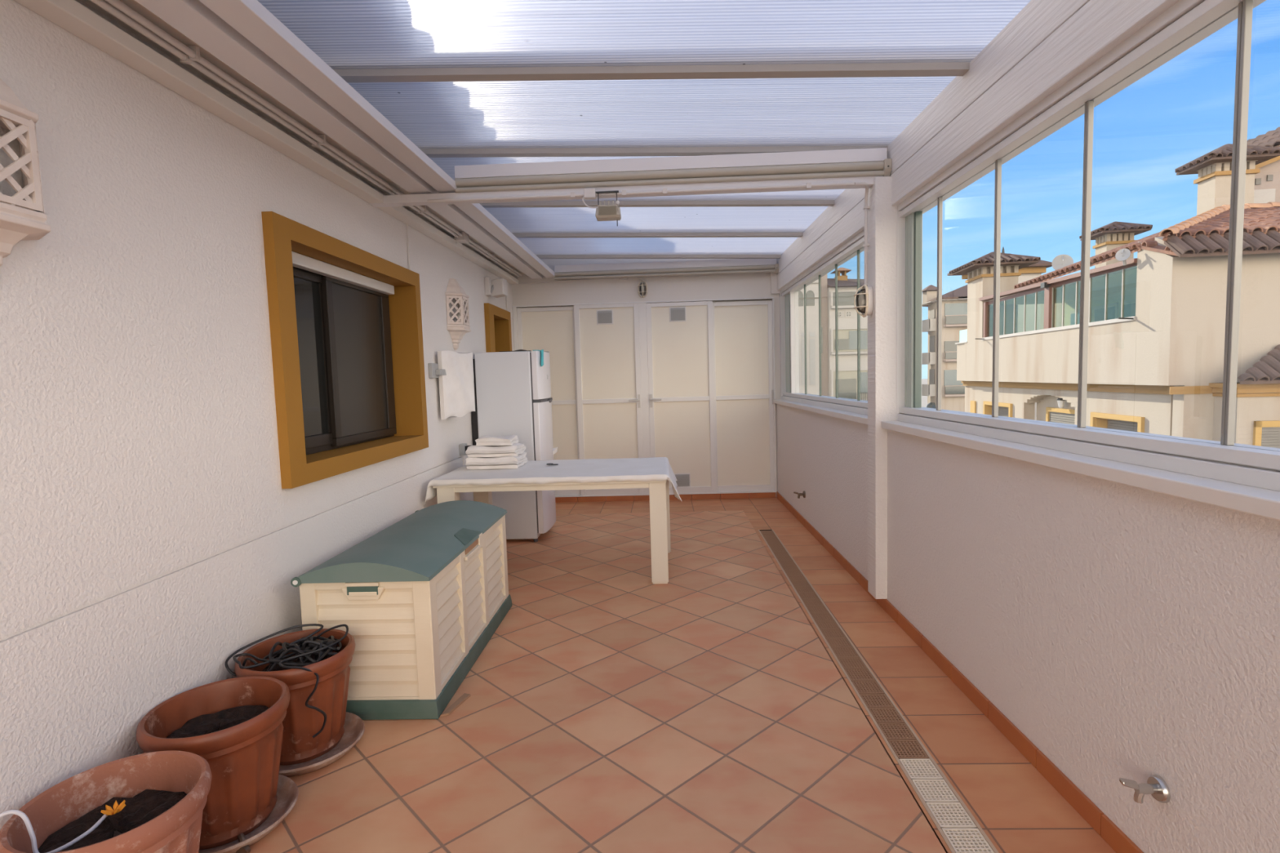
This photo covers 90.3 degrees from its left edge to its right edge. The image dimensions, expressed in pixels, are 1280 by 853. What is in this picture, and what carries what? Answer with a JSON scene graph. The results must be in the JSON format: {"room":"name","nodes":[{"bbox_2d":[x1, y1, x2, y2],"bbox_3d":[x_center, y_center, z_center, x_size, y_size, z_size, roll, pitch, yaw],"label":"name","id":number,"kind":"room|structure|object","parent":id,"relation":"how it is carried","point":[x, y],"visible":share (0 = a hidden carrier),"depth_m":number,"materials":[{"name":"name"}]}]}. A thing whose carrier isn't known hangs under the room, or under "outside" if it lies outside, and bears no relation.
{"room":"sunroom","nodes":[
{"label":"sunroom","id":0,"kind":"room"},
{"bbox_2d":[0,0,514,830],"bbox_3d":[-1.713,-0.103,2.447,0.300,2.870,9.580,-2,4,2],"label":"wall","id":1,"kind":"structure","parent":0,"point":[150,534],"depth_m":2.02,"materials":[{"name":"white paint"}]},
{"bbox_2d":[0,78,50,266],"bbox_3d":[-1.556,-0.617,1.514,0.122,0.564,0.339,-2,4,2],"label":"wall lantern","id":2,"kind":"object","parent":1,"relation":"attached to","point":[20,220],"visible":1,"depth_m":1.55,"materials":[{"name":"ceramic"}]},
{"bbox_2d":[13,0,519,284],"bbox_3d":[-1.553,-1.189,2.357,0.085,0.158,9.580,-2,4,2],"label":"trim","id":3,"kind":"structure","parent":1,"relation":"attached to","point":[71,15],"depth_m":2.27,"materials":[{"name":"white paint"}]},
{"bbox_2d":[446,231,469,244],"bbox_3d":[-1.413,-1.454,4.936,0.109,0.117,0.248,0,5,16],"label":"junction box","id":4,"kind":"object","parent":3,"relation":"on","point":[464,238],"visible":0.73,"depth_m":4.94,"materials":[{"name":"white plastic"}]},
{"bbox_2d":[81,0,523,274],"bbox_3d":[-1.476,-1.314,2.345,0.245,0.175,9.580,-2,4,2],"label":"trim","id":5,"kind":"structure","parent":1,"relation":"attached to","point":[133,4],"depth_m":2.49,"materials":[{"name":"white paint"}]},
{"bbox_2d":[89,0,519,276],"bbox_3d":[-1.501,-1.252,2.336,0.028,0.152,9.450,-2,4,2],"label":"cable conduit","id":6,"kind":"object","parent":1,"relation":"attached to","point":[184,58],"visible":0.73,"depth_m":2.39,"materials":[{"name":"white"}]},
{"bbox_2d":[105,0,521,276],"bbox_3d":[-1.470,-1.256,2.334,0.028,0.144,9.450,-2,4,2],"label":"cable conduit","id":7,"kind":"object","parent":1,"relation":"attached to","point":[193,51],"visible":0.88,"depth_m":2.40,"materials":[{"name":"white"}]},
{"bbox_2d":[261,211,428,488],"bbox_3d":[-1.659,-0.370,3.489,0.340,1.200,1.700,-2,4,2],"label":"window","id":8,"kind":"structure","parent":1,"relation":"in","point":[346,334],"depth_m":3.44,"materials":[{"name":"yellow paint"}]},
{"bbox_2d":[291,251,394,294],"bbox_3d":[-1.647,-0.835,3.472,0.050,0.058,1.360,-2,4,2],"label":"roller blind","id":9,"kind":"object","parent":8,"relation":"attached to","point":[304,264],"depth_m":3.45,"materials":[{"name":"white metal"}]},
{"bbox_2d":[406,223,410,270],"bbox_3d":[-1.521,-1.180,4.182,0.010,0.320,0.012,-2,4,2],"label":"cable conduit","id":10,"kind":"object","parent":1,"relation":"attached to","point":[406,224],"visible":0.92,"depth_m":4.18,"materials":[{"name":"white plastic"}]},
{"bbox_2d":[427,363,446,377],"bbox_3d":[-1.463,-0.405,4.609,0.067,0.105,0.217,-1,4,10],"label":"bracket","id":11,"kind":"object","parent":1,"relation":"attached to","point":[433,371],"visible":1,"depth_m":4.56,"materials":[{"name":"grey plastic"}]},
{"bbox_2d":[437,350,475,419],"bbox_3d":[-1.390,-0.320,4.848,0.102,0.505,0.434,0,5,18],"label":"hanging towel","id":12,"kind":"object","parent":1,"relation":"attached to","point":[456,388],"visible":1,"depth_m":4.78,"materials":[{"name":"white fabric"}]},
{"bbox_2d":[444,278,471,350],"bbox_3d":[-1.438,-0.894,5.076,0.122,0.564,0.339,-2,4,2],"label":"wall lantern","id":13,"kind":"object","parent":1,"relation":"attached to","point":[458,329],"visible":1,"depth_m":4.99,"materials":[{"name":"ceramic"}]},
{"bbox_2d":[458,443,471,493],"bbox_3d":[-1.412,0.343,5.187,0.084,0.406,0.080,-2,4,2],"label":"wall socket","id":14,"kind":"object","parent":1,"relation":"attached to","point":[463,447],"visible":0.55,"depth_m":5.14,"materials":[{"name":"grey plastic"}]},
{"bbox_2d":[484,276,507,297],"bbox_3d":[-1.379,-1.336,6.118,0.173,0.174,0.209,-2,4,2],"label":"security light","id":15,"kind":"object","parent":1,"relation":"attached to","point":[497,288],"visible":1,"depth_m":6.07,"materials":[{"name":"white plastic"}]},
{"bbox_2d":[484,302,511,352],"bbox_3d":[-1.560,-0.603,6.478,0.340,1.200,0.900,-2,4,2],"label":"window","id":16,"kind":"structure","parent":1,"relation":"in","point":[497,320],"depth_m":6.60,"materials":[{"name":"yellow paint"}]},
{"bbox_2d":[570,191,575,198],"bbox_3d":[-0.379,-1.307,3.596,0.024,0.028,0.024,-2,4,2],"label":"clip","id":17,"kind":"object","parent":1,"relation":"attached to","point":[572,193],"visible":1,"depth_m":3.58,"materials":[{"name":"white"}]},
{"bbox_2d":[582,188,596,208],"bbox_3d":[-0.283,-1.278,3.581,0.082,0.110,0.054,-2,4,2],"label":"junction box","id":18,"kind":"object","parent":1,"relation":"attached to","point":[588,193],"visible":1,"depth_m":3.56,"materials":[{"name":"white plastic"}]},
{"bbox_2d":[622,190,626,195],"bbox_3d":[-0.089,-1.315,3.586,0.024,0.028,0.024,-2,4,2],"label":"clip","id":19,"kind":"object","parent":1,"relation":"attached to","point":[624,192],"visible":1,"depth_m":3.57,"materials":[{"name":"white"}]},
{"bbox_2d":[369,147,891,207],"bbox_3d":[-0.083,-1.412,3.617,2.946,0.191,0.128,-2,4,2],"label":"ceiling beam","id":20,"kind":"structure","parent":1,"relation":"attached to","point":[860,165],"depth_m":3.58,"materials":[{"name":"white metal"}]},
{"bbox_2d":[426,182,854,203],"bbox_3d":[-0.009,-1.317,3.583,2.400,0.022,0.019,-2,4,2],"label":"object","id":21,"kind":"object","parent":1,"relation":"attached to","point":[840,184],"visible":1,"depth_m":3.57,"materials":[{"name":"white metal"}]},
{"bbox_2d":[662,188,666,194],"bbox_3d":[0.141,-1.321,3.578,0.024,0.028,0.024,-2,4,2],"label":"clip","id":22,"kind":"object","parent":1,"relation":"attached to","point":[664,190],"visible":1,"depth_m":3.57,"materials":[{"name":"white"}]},
{"bbox_2d":[805,182,811,189],"bbox_3d":[0.940,-1.342,3.549,0.024,0.028,0.024,-2,4,2],"label":"clip","id":23,"kind":"object","parent":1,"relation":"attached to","point":[808,184],"visible":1,"depth_m":3.54,"materials":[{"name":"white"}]},
{"bbox_2d":[595,190,621,226],"bbox_3d":[-0.178,-1.219,3.548,0.140,0.197,0.092,-2,4,2],"label":"floodlight","id":24,"kind":"object","parent":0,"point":[604,212],"visible":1,"depth_m":3.52,"materials":[{"name":"silver metal"}]},
{"bbox_2d":[257,0,1031,259],"bbox_3d":[-0.051,-1.503,2.324,3.105,0.192,9.822,-2,4,2],"label":"ceiling","id":25,"kind":"structure","parent":0,"point":[466,82],"depth_m":2.80,"materials":[{"name":"white plastic"}]},
{"bbox_2d":[511,259,780,498],"bbox_3d":[0.118,-0.524,7.221,3.245,2.870,0.120,-2,4,2],"label":"wall","id":26,"kind":"structure","parent":0,"point":[746,285],"depth_m":7.08,"materials":[{"name":"white paint"}]},
{"bbox_2d":[135,0,542,279],"bbox_3d":[-1.306,-1.288,2.341,0.126,0.237,9.580,-2,4,2],"label":"trim","id":27,"kind":"structure","parent":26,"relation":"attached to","point":[194,20],"depth_m":2.38,"materials":[{"name":"white metal"}]},
{"bbox_2d":[199,0,555,278],"bbox_3d":[-1.166,-1.287,2.337,0.155,0.227,9.580,-2,4,2],"label":"trim","id":28,"kind":"structure","parent":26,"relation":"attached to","point":[250,18],"depth_m":2.38,"materials":[{"name":"white metal"}]},
{"bbox_2d":[516,306,580,495],"bbox_3d":[-1.031,-0.274,7.248,0.645,2.145,0.035,-2,4,2],"label":"door","id":29,"kind":"structure","parent":26,"relation":"in","point":[550,329],"depth_m":7.21,"materials":[{"name":"white wood"}]},
{"bbox_2d":[518,277,620,284],"bbox_3d":[-0.825,-1.625,7.084,1.220,0.045,0.019,-2,4,2],"label":"cable conduit","id":30,"kind":"object","parent":26,"relation":"attached to","point":[604,277],"visible":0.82,"depth_m":7.08,"materials":[{"name":"white plastic"}]},
{"bbox_2d":[573,302,644,495],"bbox_3d":[-0.346,-0.293,7.159,0.730,2.157,0.097,-2,4,2],"label":"door","id":31,"kind":"structure","parent":26,"relation":"in","point":[607,336],"depth_m":7.17,"materials":[{"name":"white"}]},
{"bbox_2d":[596,309,613,324],"bbox_3d":[-0.393,-1.223,7.115,0.184,0.164,0.008,-2,4,2],"label":"vent","id":32,"kind":"object","parent":31,"relation":"attached to","point":[604,317],"depth_m":7.11,"materials":[{"name":"white metal"}]},
{"bbox_2d":[620,276,641,280],"bbox_3d":[-0.098,-1.644,7.063,0.245,0.091,0.034,-2,4,2],"label":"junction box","id":33,"kind":"object","parent":26,"relation":"attached to","point":[621,278],"visible":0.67,"depth_m":7.06,"materials":[{"name":"white plastic"}]},
{"bbox_2d":[637,280,647,297],"bbox_3d":[0.029,-1.520,7.035,0.114,0.186,0.096,-2,4,2],"label":"lamp","id":34,"kind":"object","parent":26,"relation":"attached to","point":[642,286],"visible":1,"depth_m":7.04,"materials":[{"name":"white"}]},
{"bbox_2d":[511,297,776,497],"bbox_3d":[0.056,-0.305,7.190,2.913,2.177,0.080,-2,4,2],"label":"trim","id":35,"kind":"structure","parent":26,"relation":"attached to","point":[642,307],"depth_m":7.13,"materials":[{"name":"white wood"}]},
{"bbox_2d":[555,492,776,502],"bbox_3d":[0.087,0.811,7.265,2.907,0.065,0.022,-2,4,2],"label":"baseboard","id":36,"kind":"structure","parent":26,"relation":"attached to","point":[768,495],"depth_m":7.24,"materials":[{"name":"tile"}]},
{"bbox_2d":[554,258,778,279],"bbox_3d":[0.281,-1.723,6.978,2.443,0.162,0.128,-2,4,2],"label":"trim","id":37,"kind":"structure","parent":26,"relation":"attached to","point":[725,265],"depth_m":6.94,"materials":[{"name":"white metal"}]},
{"bbox_2d":[645,301,716,493],"bbox_3d":[0.467,-0.310,7.130,0.737,2.147,0.097,-2,4,2],"label":"door","id":38,"kind":"structure","parent":26,"relation":"in","point":[680,335],"depth_m":7.15,"materials":[{"name":"white"}]},
{"bbox_2d":[669,306,686,321],"bbox_3d":[0.421,-1.250,7.086,0.184,0.164,0.008,-2,4,2],"label":"vent","id":39,"kind":"object","parent":38,"relation":"attached to","point":[677,313],"depth_m":7.08,"materials":[{"name":"grey plastic"}]},
{"bbox_2d":[674,473,690,487],"bbox_3d":[0.481,0.611,7.229,0.184,0.159,0.008,-2,4,2],"label":"vent","id":40,"kind":"object","parent":38,"relation":"attached to","point":[683,479],"depth_m":7.22,"materials":[{"name":"grey plastic"}]},
{"bbox_2d":[712,300,774,492],"bbox_3d":[1.171,-0.325,7.138,0.670,2.135,0.086,-2,4,2],"label":"door","id":41,"kind":"structure","parent":26,"relation":"in","point":[743,344],"depth_m":7.16,"materials":[{"name":"white"}]},
{"bbox_2d":[770,271,779,293],"bbox_3d":[1.493,-1.592,7.015,0.105,0.250,0.035,-2,4,2],"label":"trim","id":42,"kind":"structure","parent":26,"relation":"attached to","point":[773,276],"depth_m":7.00,"materials":[{"name":"white paint"}]},
{"bbox_2d":[776,0,1179,290],"bbox_3d":[1.412,-1.299,2.251,0.128,0.342,9.580,-2,4,2],"label":"beam","id":43,"kind":"structure","parent":26,"relation":"attached to","point":[1047,43],"depth_m":2.44,"materials":[{"name":"white metal"}]},
{"bbox_2d":[249,497,1115,852],"bbox_3d":[-0.088,1.319,3.106,3.425,0.300,10.780,-2,4,2],"label":"floor","id":44,"kind":"structure","parent":0,"point":[611,708],"depth_m":2.50,"materials":[{"name":"tile"}]},
{"bbox_2d":[0,751,212,852],"bbox_3d":[-1.307,1.119,1.597,0.412,0.400,0.412,-2,4,2],"label":"flower pot","id":45,"kind":"object","parent":44,"relation":"on","point":[165,793],"visible":0.98,"depth_m":1.63,"materials":[{"name":"ceramic"}]},
{"bbox_2d":[0,809,107,852],"bbox_3d":[-1.440,0.953,1.481,0.314,0.103,0.095,-6,6,-43],"label":"cable","id":46,"kind":"object","parent":45,"relation":"in","point":[33,842],"visible":1,"depth_m":1.50,"materials":[{"name":"grey plastic"}]},
{"bbox_2d":[101,800,125,815],"bbox_3d":[-1.343,0.979,1.625,0.051,0.022,0.050,-2,4,2],"label":"blossom","id":47,"kind":"object","parent":45,"relation":"on","point":[109,811],"visible":1,"depth_m":1.63,"materials":[{"name":"orange plant"}]},
{"bbox_2d":[235,833,250,852],"bbox_3d":[-1.201,1.267,1.919,0.065,0.048,0.034,2,6,41],"label":"caster wheel","id":48,"kind":"object","parent":44,"relation":"on","point":[241,837],"visible":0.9,"depth_m":1.91,"materials":[{"name":"brown metal"}]},
{"bbox_2d":[198,774,298,852],"bbox_3d":[-1.321,1.259,2.044,0.400,0.052,0.400,-2,4,2],"label":"saucer","id":49,"kind":"object","parent":44,"relation":"on","point":[287,792],"visible":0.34,"depth_m":2.04,"materials":[{"name":"brown ceramic"}]},
{"bbox_2d":[135,675,290,849],"bbox_3d":[-1.341,1.077,2.040,0.408,0.385,0.408,-2,4,2],"label":"flower pot","id":50,"kind":"object","parent":49,"relation":"on","point":[235,725],"visible":0.8,"depth_m":1.99,"materials":[{"name":"ceramic"}]},
{"bbox_2d":[279,711,364,777],"bbox_3d":[-1.282,1.227,2.451,0.414,0.052,0.414,-2,4,2],"label":"saucer","id":51,"kind":"object","parent":44,"relation":"on","point":[354,726],"visible":0.34,"depth_m":2.40,"materials":[{"name":"brown ceramic"}]},
{"bbox_2d":[234,628,355,765],"bbox_3d":[-1.311,1.044,2.458,0.408,0.385,0.408,-2,4,2],"label":"flower pot","id":52,"kind":"object","parent":51,"relation":"on","point":[300,722],"visible":0.61,"depth_m":2.36,"materials":[{"name":"ceramic"}]},
{"bbox_2d":[224,623,348,737],"bbox_3d":[-1.332,0.968,2.436,0.374,0.323,0.346,-2,4,2],"label":"cable tangle","id":53,"kind":"object","parent":52,"relation":"in","point":[305,646],"visible":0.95,"depth_m":2.41,"materials":[{"name":"black rubber"}]},
{"bbox_2d":[290,500,512,719],"bbox_3d":[-1.121,0.844,3.303,0.584,0.673,1.340,-2,4,2],"label":"storage box","id":54,"kind":"object","parent":44,"relation":"on","point":[420,598],"visible":0.86,"depth_m":2.69,"materials":[{"name":"beige plastic"}]},
{"bbox_2d":[440,693,470,716],"bbox_3d":[-0.798,1.210,2.764,0.032,0.009,0.190,0,5,16],"label":"wedge","id":55,"kind":"object","parent":44,"relation":"on","point":[463,698],"visible":1,"depth_m":2.76,"materials":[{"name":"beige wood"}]},
{"bbox_2d":[471,351,557,542],"bbox_3d":[-1.107,0.157,5.764,0.655,1.668,0.590,-2,4,2],"label":"refrigerator","id":56,"kind":"object","parent":44,"relation":"on","point":[513,389],"visible":0.8,"depth_m":5.46,"materials":[{"name":"white metal"}]},
{"bbox_2d":[498,349,530,351],"bbox_3d":[-1.085,-0.672,5.664,0.270,0.025,0.280,-2,4,2],"label":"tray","id":57,"kind":"object","parent":56,"relation":"on","point":[518,349],"visible":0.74,"depth_m":5.53,"materials":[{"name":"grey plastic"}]},
{"bbox_2d":[533,349,543,366],"bbox_3d":[-0.873,-0.591,5.491,0.082,0.149,0.126,-2,4,2],"label":"cleaning cloth","id":58,"kind":"object","parent":56,"relation":"on","point":[542,350],"visible":0.94,"depth_m":5.48,"materials":[{"name":"teal"}]},
{"bbox_2d":[432,480,671,583],"bbox_3d":[-0.576,0.685,4.742,1.600,0.742,0.895,-2,4,2],"label":"dining table","id":59,"kind":"object","parent":44,"relation":"on","point":[659,491],"visible":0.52,"depth_m":4.29,"materials":[{"name":"beige wood"}]},
{"bbox_2d":[425,457,681,502],"bbox_3d":[-0.564,0.400,4.713,1.725,0.194,0.974,-2,4,2],"label":"tablecloth","id":60,"kind":"object","parent":59,"relation":"on","point":[655,468],"visible":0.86,"depth_m":4.43,"materials":[{"name":"white fabric"}]},
{"bbox_2d":[465,452,527,469],"bbox_3d":[-1.088,0.257,4.858,0.392,0.095,0.367,-2,4,2],"label":"folded cloth","id":61,"kind":"object","parent":60,"relation":"on","point":[506,461],"visible":0.87,"depth_m":4.71,"materials":[{"name":"white fabric"}]},
{"bbox_2d":[465,442,525,457],"bbox_3d":[-1.093,0.172,4.855,0.377,0.086,0.354,-2,4,2],"label":"folded cloth","id":62,"kind":"object","parent":61,"relation":"on","point":[515,449],"visible":0.91,"depth_m":4.71,"materials":[{"name":"white fabric"}]},
{"bbox_2d":[475,434,518,445],"bbox_3d":[-1.085,0.102,4.851,0.277,0.066,0.275,-2,4,2],"label":"folded cloth","id":63,"kind":"object","parent":62,"relation":"on","point":[507,440],"visible":1,"depth_m":4.73,"materials":[{"name":"white fabric"}]},
{"bbox_2d":[546,462,558,465],"bbox_3d":[-0.668,0.286,4.841,0.090,0.013,0.055,-2,4,2],"label":"key fob","id":64,"kind":"object","parent":60,"relation":"on","point":[548,464],"visible":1,"depth_m":4.83,"materials":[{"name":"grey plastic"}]},
{"bbox_2d":[758,528,998,852],"bbox_3d":[0.965,1.268,1.713,0.132,0.053,8.081,-1,4,2],"label":"floor drain","id":65,"kind":"object","parent":44,"relation":"on","point":[993,847],"depth_m":2.48,"materials":[{"name":"beige metal"}]},
{"bbox_2d":[776,404,1279,852],"bbox_3d":[1.496,0.669,2.451,0.220,1.142,9.680,-2,4,2],"label":"wall","id":66,"kind":"structure","parent":0,"point":[1126,632],"depth_m":1.90,"materials":[{"name":"white paint"}]},
{"bbox_2d":[793,490,805,498],"bbox_3d":[1.450,0.620,5.801,0.103,0.067,0.066,-2,4,2],"label":"tap","id":67,"kind":"object","parent":66,"relation":"attached to","point":[803,494],"visible":1,"depth_m":5.79,"materials":[{"name":"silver metal"}]},
{"bbox_2d":[773,399,867,425],"bbox_3d":[1.570,-0.156,5.446,0.277,0.040,3.380,-2,4,2],"label":"trim","id":68,"kind":"structure","parent":66,"relation":"on","point":[851,416],"depth_m":4.84,"materials":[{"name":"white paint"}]},
{"bbox_2d":[779,229,867,415],"bbox_3d":[1.566,-0.774,5.397,0.130,1.200,3.380,-2,4,2],"label":"window","id":69,"kind":"structure","parent":66,"relation":"in","point":[788,295],"depth_m":5.77,"materials":[{"name":"white metal"}]},
{"bbox_2d":[853,182,868,284],"bbox_3d":[1.264,-1.089,3.597,0.144,0.555,0.055,-6,6,-44],"label":"cable conduit","id":70,"kind":"object","parent":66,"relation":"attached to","point":[864,184],"visible":0.99,"depth_m":3.64,"materials":[{"name":"white plastic"}]},
{"bbox_2d":[853,284,873,317],"bbox_3d":[1.274,-0.720,3.650,0.096,0.186,0.114,-2,4,2],"label":"lamp","id":71,"kind":"object","parent":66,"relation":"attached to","point":[865,304],"visible":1,"depth_m":3.63,"materials":[{"name":"white"}]},
{"bbox_2d":[867,176,896,599],"bbox_3d":[1.405,-0.195,3.682,0.132,2.398,0.140,-2,4,2],"label":"trim","id":72,"kind":"structure","parent":66,"relation":"attached to","point":[882,215],"depth_m":3.61,"materials":[{"name":"white metal"}]},
{"bbox_2d":[776,491,1143,852],"bbox_3d":[1.392,1.141,2.441,0.012,0.070,9.577,-2,4,2],"label":"baseboard","id":73,"kind":"structure","parent":66,"relation":"attached to","point":[1108,830],"depth_m":2.40,"materials":[{"name":"tile"}]},
{"bbox_2d":[880,421,1279,520],"bbox_3d":[1.410,0.221,0.603,0.277,0.040,6.060,-2,4,2],"label":"trim","id":74,"kind":"structure","parent":66,"relation":"on","point":[1265,503],"depth_m":1.73,"materials":[{"name":"white paint"}]},
{"bbox_2d":[896,0,1279,491],"bbox_3d":[1.411,-0.398,0.570,0.140,1.200,6.090,-2,4,2],"label":"window","id":75,"kind":"structure","parent":66,"relation":"in","point":[1186,23],"depth_m":2.04,"materials":[{"name":"white metal"}]},
{"bbox_2d":[1119,774,1170,804],"bbox_3d":[1.313,0.952,1.671,0.103,0.067,0.066,-2,4,2],"label":"tap","id":76,"kind":"object","parent":66,"relation":"attached to","point":[1156,786],"visible":1,"depth_m":1.66,"materials":[{"name":"silver metal"}]},
{"label":"outside","id":77,"kind":"structure","parent":0,"visible":0},
{"bbox_2d":[921,378,927,407],"bbox_3d":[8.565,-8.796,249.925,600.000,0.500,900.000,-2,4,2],"label":"street","id":78,"kind":"structure","parent":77,"point":[924,381],"depth_m":224.75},
{"bbox_2d":[798,274,827,395],"bbox_3d":[12.751,-4.716,58.386,6.620,20.500,10.070,-2,4,2],"label":"arched building","id":79,"kind":"structure","parent":78,"relation":"on","point":[811,290],"depth_m":53.25,"materials":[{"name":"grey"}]},
{"bbox_2d":[826,267,867,400],"bbox_3d":[19.322,-4.411,58.428,6.470,19.500,11.600,-2,4,2],"label":"building","id":80,"kind":"structure","parent":78,"relation":"on","point":[846,288],"depth_m":53.07,"materials":[{"name":"grey paint"}]},
{"bbox_2d":[921,284,1065,412],"bbox_3d":[31.238,-3.869,58.577,13.500,17.700,12.600,-2,4,2],"label":"apartment tower","id":81,"kind":"structure","parent":78,"relation":"on","point":[954,303],"depth_m":52.94,"materials":[{"name":"paint"}]},
{"bbox_2d":[947,247,1052,420],"bbox_3d":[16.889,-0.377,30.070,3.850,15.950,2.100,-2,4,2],"label":"house","id":82,"kind":"structure","parent":78,"relation":"on","point":[1035,270],"depth_m":29.10,"materials":[{"name":"grey paint"}]},
{"bbox_2d":[949,126,1279,448],"bbox_3d":[14.904,-0.034,16.895,9.719,17.405,12.580,-2,4,2],"label":"house","id":83,"kind":"structure","parent":78,"relation":"on","point":[1159,371],"depth_m":13.57,"materials":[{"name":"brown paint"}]},
{"bbox_2d":[998,406,1008,417],"bbox_3d":[11.784,-0.118,20.442,0.060,1.110,1.800,-1,4,7],"label":"shutter","id":84,"kind":"object","parent":83,"relation":"hanging from","point":[1002,411],"depth_m":20.66,"materials":[{"name":"grey"}]},
{"bbox_2d":[1056,397,1065,408],"bbox_3d":[11.244,-0.647,16.957,0.290,0.310,0.205,-3,5,-19],"label":"wall lantern","id":85,"kind":"object","parent":83,"relation":"hanging from","point":[1060,402],"visible":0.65,"depth_m":16.89,"materials":[{"name":"white"}]},
{"bbox_2d":[1048,411,1075,424],"bbox_3d":[11.427,0.179,16.982,0.060,1.070,1.900,-1,4,7],"label":"shutter","id":86,"kind":"object","parent":83,"relation":"hanging from","point":[1064,417],"depth_m":17.20,"materials":[{"name":"grey"}]},
{"bbox_2d":[1051,254,1073,276],"bbox_3d":[15.239,-5.829,22.962,0.568,0.773,0.388,-2,4,-6],"label":"satellite dish","id":87,"kind":"object","parent":83,"relation":"attached to","point":[1060,261],"visible":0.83,"depth_m":23.02,"materials":[{"name":"grey plastic"}]},
{"bbox_2d":[1106,419,1137,431],"bbox_3d":[11.008,0.382,14.311,0.060,1.100,1.640,-1,4,7],"label":"shutter","id":88,"kind":"object","parent":83,"relation":"hanging from","point":[1111,424],"depth_m":14.53,"materials":[{"name":"grey"}]},
{"bbox_2d":[1115,248,1130,265],"bbox_3d":[9.955,-3.495,13.101,0.227,0.338,0.223,-2,4,2],"label":"satellite dish","id":89,"kind":"object","parent":83,"relation":"attached to","point":[1123,254],"visible":1,"depth_m":13.11,"materials":[{"name":"grey plastic"}]},
{"bbox_2d":[1117,317,1133,319],"bbox_3d":[10.030,-2.228,13.132,0.302,0.050,0.040,-1,4,7],"label":"rod","id":90,"kind":"object","parent":83,"relation":"attached to","point":[1117,317],"visible":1,"depth_m":13.12,"materials":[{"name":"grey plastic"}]},
{"bbox_2d":[1253,188,1275,203],"bbox_3d":[15.578,-5.405,15.915,0.480,1.020,0.040,-1,4,7],"label":"shutter","id":91,"kind":"object","parent":83,"relation":"hanging from","point":[1260,195],"depth_m":15.87,"materials":[{"name":"grey"}]},
{"bbox_2d":[1261,426,1279,448],"bbox_3d":[12.025,0.575,11.440,1.620,1.195,0.035,-1,4,7],"label":"shutter","id":92,"kind":"object","parent":83,"relation":"hanging from","point":[1270,436],"depth_m":11.47,"materials":[{"name":"grey"}]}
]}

